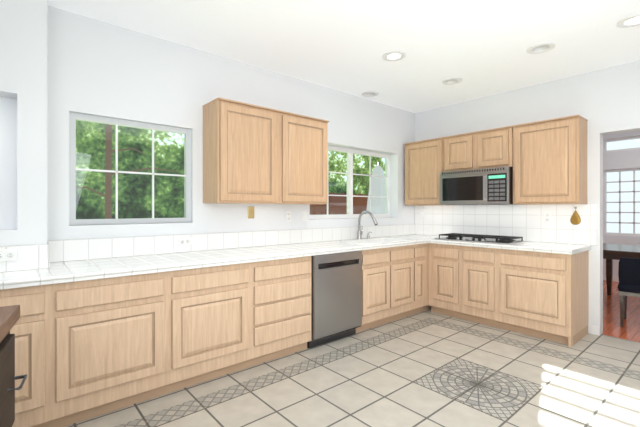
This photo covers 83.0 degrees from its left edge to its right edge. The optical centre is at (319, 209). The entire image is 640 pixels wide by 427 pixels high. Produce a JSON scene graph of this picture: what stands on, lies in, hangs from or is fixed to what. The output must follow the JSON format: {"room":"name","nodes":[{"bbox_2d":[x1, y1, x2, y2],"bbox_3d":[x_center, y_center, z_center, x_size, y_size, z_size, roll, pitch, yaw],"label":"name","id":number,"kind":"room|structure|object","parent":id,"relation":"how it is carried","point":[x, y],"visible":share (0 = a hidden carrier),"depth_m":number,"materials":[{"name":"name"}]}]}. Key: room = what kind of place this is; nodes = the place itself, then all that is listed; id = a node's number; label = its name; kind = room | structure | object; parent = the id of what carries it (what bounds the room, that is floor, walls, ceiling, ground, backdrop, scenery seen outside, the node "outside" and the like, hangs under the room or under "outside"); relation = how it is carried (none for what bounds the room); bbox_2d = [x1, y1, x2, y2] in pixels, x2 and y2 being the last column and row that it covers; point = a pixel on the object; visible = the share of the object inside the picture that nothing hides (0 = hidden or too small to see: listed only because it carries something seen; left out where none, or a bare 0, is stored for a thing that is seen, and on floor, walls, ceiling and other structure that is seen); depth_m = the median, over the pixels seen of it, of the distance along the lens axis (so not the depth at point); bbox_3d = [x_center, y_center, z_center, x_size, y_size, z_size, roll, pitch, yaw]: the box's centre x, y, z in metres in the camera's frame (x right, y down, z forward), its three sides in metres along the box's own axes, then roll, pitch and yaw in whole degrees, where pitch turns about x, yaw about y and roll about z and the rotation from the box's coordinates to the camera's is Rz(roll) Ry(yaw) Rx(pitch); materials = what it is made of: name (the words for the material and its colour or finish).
{"room":"kitchen","nodes":[
{"label":"kitchen","id":0,"kind":"room"},
{"bbox_2d":[0,0,639,334],"bbox_3d":[1.997,-0.066,2.424,10.500,2.700,5.600,0,0,-41],"label":"wall","id":1,"kind":"structure","parent":0,"point":[55,63],"depth_m":3.15,"materials":[{"name":"white paint"}]},
{"bbox_2d":[69,112,190,224],"bbox_3d":[-1.497,-0.293,2.930,0.893,0.823,0.050,0,0,-41],"label":"window","id":2,"kind":"structure","parent":1,"relation":"in","point":[73,117],"depth_m":2.84,"materials":[{"name":"grey"}]},
{"bbox_2d":[248,207,253,217],"bbox_3d":[-0.672,0.034,3.544,0.070,0.115,0.018,0,0,-41],"label":"switch","id":3,"kind":"object","parent":1,"relation":"attached to","point":[250,209],"visible":1,"depth_m":3.54,"materials":[{"name":"brown"}]},
{"bbox_2d":[202,97,328,203],"bbox_3d":[-0.477,-0.487,3.505,1.231,0.870,0.332,0,0,-41],"label":"upper cabinet","id":4,"kind":"object","parent":1,"relation":"attached to","point":[253,154],"visible":1,"depth_m":3.26,"materials":[{"name":"brown wood"}]},
{"bbox_2d":[285,211,290,221],"bbox_3d":[-0.342,0.079,3.833,0.065,0.107,0.009,0,0,-41],"label":"wall outlet","id":5,"kind":"object","parent":1,"relation":"attached to","point":[288,216],"depth_m":3.83,"materials":[{"name":"white plastic"}]},
{"bbox_2d":[301,211,306,221],"bbox_3d":[-0.178,0.081,3.973,0.070,0.110,0.009,0,0,-41],"label":"wall outlet","id":6,"kind":"object","parent":1,"relation":"attached to","point":[303,213],"depth_m":3.97,"materials":[{"name":"white plastic"}]},
{"bbox_2d":[310,145,389,218],"bbox_3d":[0.386,-0.329,4.675,1.593,0.892,0.054,0,0,-41],"label":"sink window","id":7,"kind":"structure","parent":1,"relation":"in","point":[350,152],"depth_m":4.69,"materials":[{"name":"white"}]},
{"bbox_2d":[403,115,587,205],"bbox_3d":[1.974,-0.487,4.420,0.332,0.870,2.068,0,0,-41],"label":"upper cabinet","id":8,"kind":"object","parent":1,"relation":"attached to","point":[548,158],"visible":0.95,"depth_m":3.94,"materials":[{"name":"brown wood"}]},
{"bbox_2d":[440,166,515,204],"bbox_3d":[1.931,-0.261,4.396,0.423,0.415,0.832,0,0,-41],"label":"microwave","id":9,"kind":"object","parent":8,"relation":"attached to","point":[486,186],"visible":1,"depth_m":4.22,"materials":[{"name":"silver metal"}]},
{"bbox_2d":[591,275,618,335],"bbox_3d":[2.290,1.239,2.082,10.098,0.090,4.300,0,0,-41],"label":"baseboard","id":10,"kind":"structure","parent":1,"relation":"attached to","point":[595,330],"depth_m":3.71,"materials":[{"name":"white"}]},
{"bbox_2d":[603,136,639,235],"bbox_3d":[6.013,-0.396,5.606,0.060,1.718,2.598,0,0,-41],"label":"window","id":11,"kind":"structure","parent":1,"relation":"in","point":[605,172],"depth_m":6.41,"materials":[{"name":"white wood"}]},
{"bbox_2d":[47,0,639,112],"bbox_3d":[1.997,-1.476,2.424,10.500,0.120,5.600,0,0,-41],"label":"ceiling","id":12,"kind":"structure","parent":0,"point":[340,45],"depth_m":2.97,"materials":[{"name":"white paint"}]},
{"bbox_2d":[362,91,378,96],"bbox_3d":[0.620,-1.454,4.444,0.216,0.095,0.216,0,0,-41],"label":"recessed light","id":13,"kind":"object","parent":12,"relation":"in","point":[368,93],"visible":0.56,"depth_m":4.47,"materials":[{"name":"white"}]},
{"bbox_2d":[382,51,405,60],"bbox_3d":[0.684,-1.454,3.340,0.216,0.095,0.216,0,0,-41],"label":"recessed light","id":14,"kind":"object","parent":12,"relation":"in","point":[392,55],"visible":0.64,"depth_m":3.36,"materials":[{"name":"white"}]},
{"bbox_2d":[442,78,462,84],"bbox_3d":[1.462,-1.454,4.000,0.216,0.095,0.216,0,0,-41],"label":"recessed light","id":15,"kind":"object","parent":12,"relation":"in","point":[451,81],"visible":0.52,"depth_m":4.02,"materials":[{"name":"white"}]},
{"bbox_2d":[527,43,554,53],"bbox_3d":[1.942,-1.454,3.180,0.216,0.095,0.216,0,0,-41],"label":"recessed light","id":16,"kind":"object","parent":12,"relation":"in","point":[542,47],"visible":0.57,"depth_m":3.20,"materials":[{"name":"white"}]},
{"bbox_2d":[616,13,639,27],"bbox_3d":[2.359,-1.454,2.708,0.216,0.095,0.216,0,0,-41],"label":"recessed light","id":17,"kind":"object","parent":12,"relation":"in","point":[633,20],"visible":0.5,"depth_m":2.75,"materials":[{"name":"white"}]},
{"bbox_2d":[64,280,639,426],"bbox_3d":[1.997,1.314,2.424,10.500,0.060,5.600,0,0,-41],"label":"floor","id":18,"kind":"structure","parent":0,"point":[427,368],"depth_m":2.65,"materials":[{"name":"tile"}]},
{"bbox_2d":[0,305,26,426],"bbox_3d":[-0.976,0.784,0.360,0.926,1.000,1.150,0,0,-31],"label":"sideboard","id":19,"kind":"object","parent":18,"relation":"on","point":[9,315],"visible":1,"depth_m":0.96,"materials":[{"name":"brown wood"}]},
{"bbox_2d":[0,243,430,426],"bbox_3d":[-0.405,0.851,3.379,5.298,0.867,0.618,0,0,-41],"label":"base cabinet","id":20,"kind":"object","parent":18,"relation":"on","point":[86,349],"visible":0.8,"depth_m":2.44,"materials":[{"name":"brown wood"}]},
{"bbox_2d":[0,204,596,289],"bbox_3d":[0.103,0.182,2.787,5.298,0.469,2.178,0,0,-41],"label":"countertop","id":21,"kind":"structure","parent":20,"relation":"on","point":[69,260],"depth_m":3.44,"materials":[{"name":"tile"}]},
{"bbox_2d":[0,248,17,261],"bbox_3d":[-1.852,0.272,2.127,0.115,0.072,0.008,0,0,-41],"label":"wall outlet","id":22,"kind":"object","parent":21,"relation":"attached to","point":[5,254],"visible":1,"depth_m":2.14,"materials":[{"name":"white plastic"}]},
{"bbox_2d":[178,237,190,245],"bbox_3d":[-1.163,0.277,3.113,0.115,0.072,0.008,0,0,-41],"label":"outlet","id":23,"kind":"object","parent":21,"relation":"attached to","point":[182,241],"visible":1,"depth_m":3.11,"materials":[{"name":"white plastic"}]},
{"bbox_2d":[356,211,377,239],"bbox_3d":[0.616,0.195,4.361,0.218,0.353,0.323,0,0,-41],"label":"faucet","id":24,"kind":"object","parent":21,"relation":"on","point":[359,233],"visible":0.88,"depth_m":4.39,"materials":[{"name":"silver metal"}]},
{"bbox_2d":[339,238,409,244],"bbox_3d":[0.641,0.465,4.189,0.818,0.210,0.433,0,0,-41],"label":"sink","id":25,"kind":"object","parent":21,"relation":"in","point":[370,240],"visible":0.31,"depth_m":4.33,"materials":[{"name":"white ceramic"}]},
{"bbox_2d":[420,209,424,216],"bbox_3d":[1.474,0.056,5.224,0.018,0.115,0.072,0,0,-41],"label":"wall switch","id":26,"kind":"object","parent":21,"relation":"attached to","point":[422,211],"visible":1,"depth_m":5.22,"materials":[{"name":"white plastic"}]},
{"bbox_2d":[434,233,524,243],"bbox_3d":[1.884,0.344,4.329,0.450,0.054,0.900,0,0,-41],"label":"cooktop","id":27,"kind":"object","parent":21,"relation":"in","point":[451,236],"visible":1,"depth_m":4.21,"materials":[{"name":"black metal"}]},
{"bbox_2d":[544,212,550,221],"bbox_3d":[2.524,0.087,4.008,0.008,0.115,0.072,0,0,-41],"label":"wall outlet","id":28,"kind":"object","parent":21,"relation":"attached to","point":[547,215],"visible":1,"depth_m":4.01,"materials":[{"name":"white plastic"}]},
{"bbox_2d":[570,207,580,224],"bbox_3d":[2.692,0.070,3.811,0.008,0.191,0.094,0,0,-41],"label":"leaf ornament","id":29,"kind":"object","parent":21,"relation":"attached to","point":[575,219],"visible":1,"depth_m":3.81,"materials":[{"name":"gold metal"}]},
{"bbox_2d":[307,251,361,347],"bbox_3d":[-0.013,0.853,3.700,0.626,0.863,0.624,0,0,-41],"label":"dishwasher","id":30,"kind":"object","parent":18,"relation":"on","point":[336,277],"visible":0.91,"depth_m":3.44,"materials":[{"name":"silver metal"}]},
{"bbox_2d":[428,243,588,347],"bbox_3d":[2.053,0.851,4.108,0.618,0.867,1.504,0,0,-41],"label":"base cabinet","id":31,"kind":"object","parent":18,"relation":"on","point":[543,295],"visible":0.98,"depth_m":3.73,"materials":[{"name":"brown wood"}]},
{"bbox_2d":[603,243,639,295],"bbox_3d":[4.431,0.904,4.578,1.100,0.760,1.600,0,0,-41],"label":"dining table","id":32,"kind":"object","parent":18,"relation":"on","point":[610,251],"visible":0.42,"depth_m":4.81,"materials":[{"name":"brown wood"}]},
{"bbox_2d":[617,258,639,326],"bbox_3d":[3.562,0.904,3.934,0.484,0.760,0.522,0,0,43],"label":"dining chair","id":33,"kind":"object","parent":18,"relation":"on","point":[629,268],"visible":1,"depth_m":3.87,"materials":[{"name":"black fabric"}]},
{"label":"outside","id":34,"kind":"structure","parent":0,"visible":0},
{"bbox_2d":[76,120,384,218],"bbox_3d":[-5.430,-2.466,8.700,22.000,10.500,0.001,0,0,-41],"label":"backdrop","id":35,"kind":"structure","parent":34,"point":[134,190],"depth_m":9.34,"materials":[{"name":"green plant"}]},
{"bbox_2d":[607,139,639,233],"bbox_3d":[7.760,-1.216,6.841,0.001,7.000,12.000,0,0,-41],"label":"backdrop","id":36,"kind":"structure","parent":34,"point":[634,143],"depth_m":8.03,"materials":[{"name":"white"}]},
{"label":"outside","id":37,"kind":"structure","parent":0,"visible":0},
{"bbox_3d":[-3.232,1.344,6.139,22.000,0.080,6.750,0,0,-41],"label":"ground","id":38,"kind":"structure","parent":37,"visible":0},
{"bbox_2d":[76,124,178,218],"bbox_3d":[-3.463,-1.716,6.395,0.940,6.002,1.633,0,0,25],"label":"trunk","id":39,"kind":"object","parent":38,"relation":"on","point":[108,136],"visible":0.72,"depth_m":6.43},
{"bbox_2d":[310,192,367,214],"bbox_3d":[0.556,0.464,8.019,2.400,1.640,0.070,0,0,-41],"label":"fence","id":40,"kind":"object","parent":38,"relation":"on","point":[336,204],"visible":0.19,"depth_m":7.89,"materials":[{"name":"brown wood"}]},
{"bbox_2d":[366,162,384,213],"bbox_3d":[1.090,0.204,6.784,0.477,2.160,0.477,0,0,-16],"label":"umbrella","id":41,"kind":"object","parent":38,"relation":"on","point":[377,183],"visible":0.33,"depth_m":6.65,"materials":[{"name":"fabric"}]}
]}

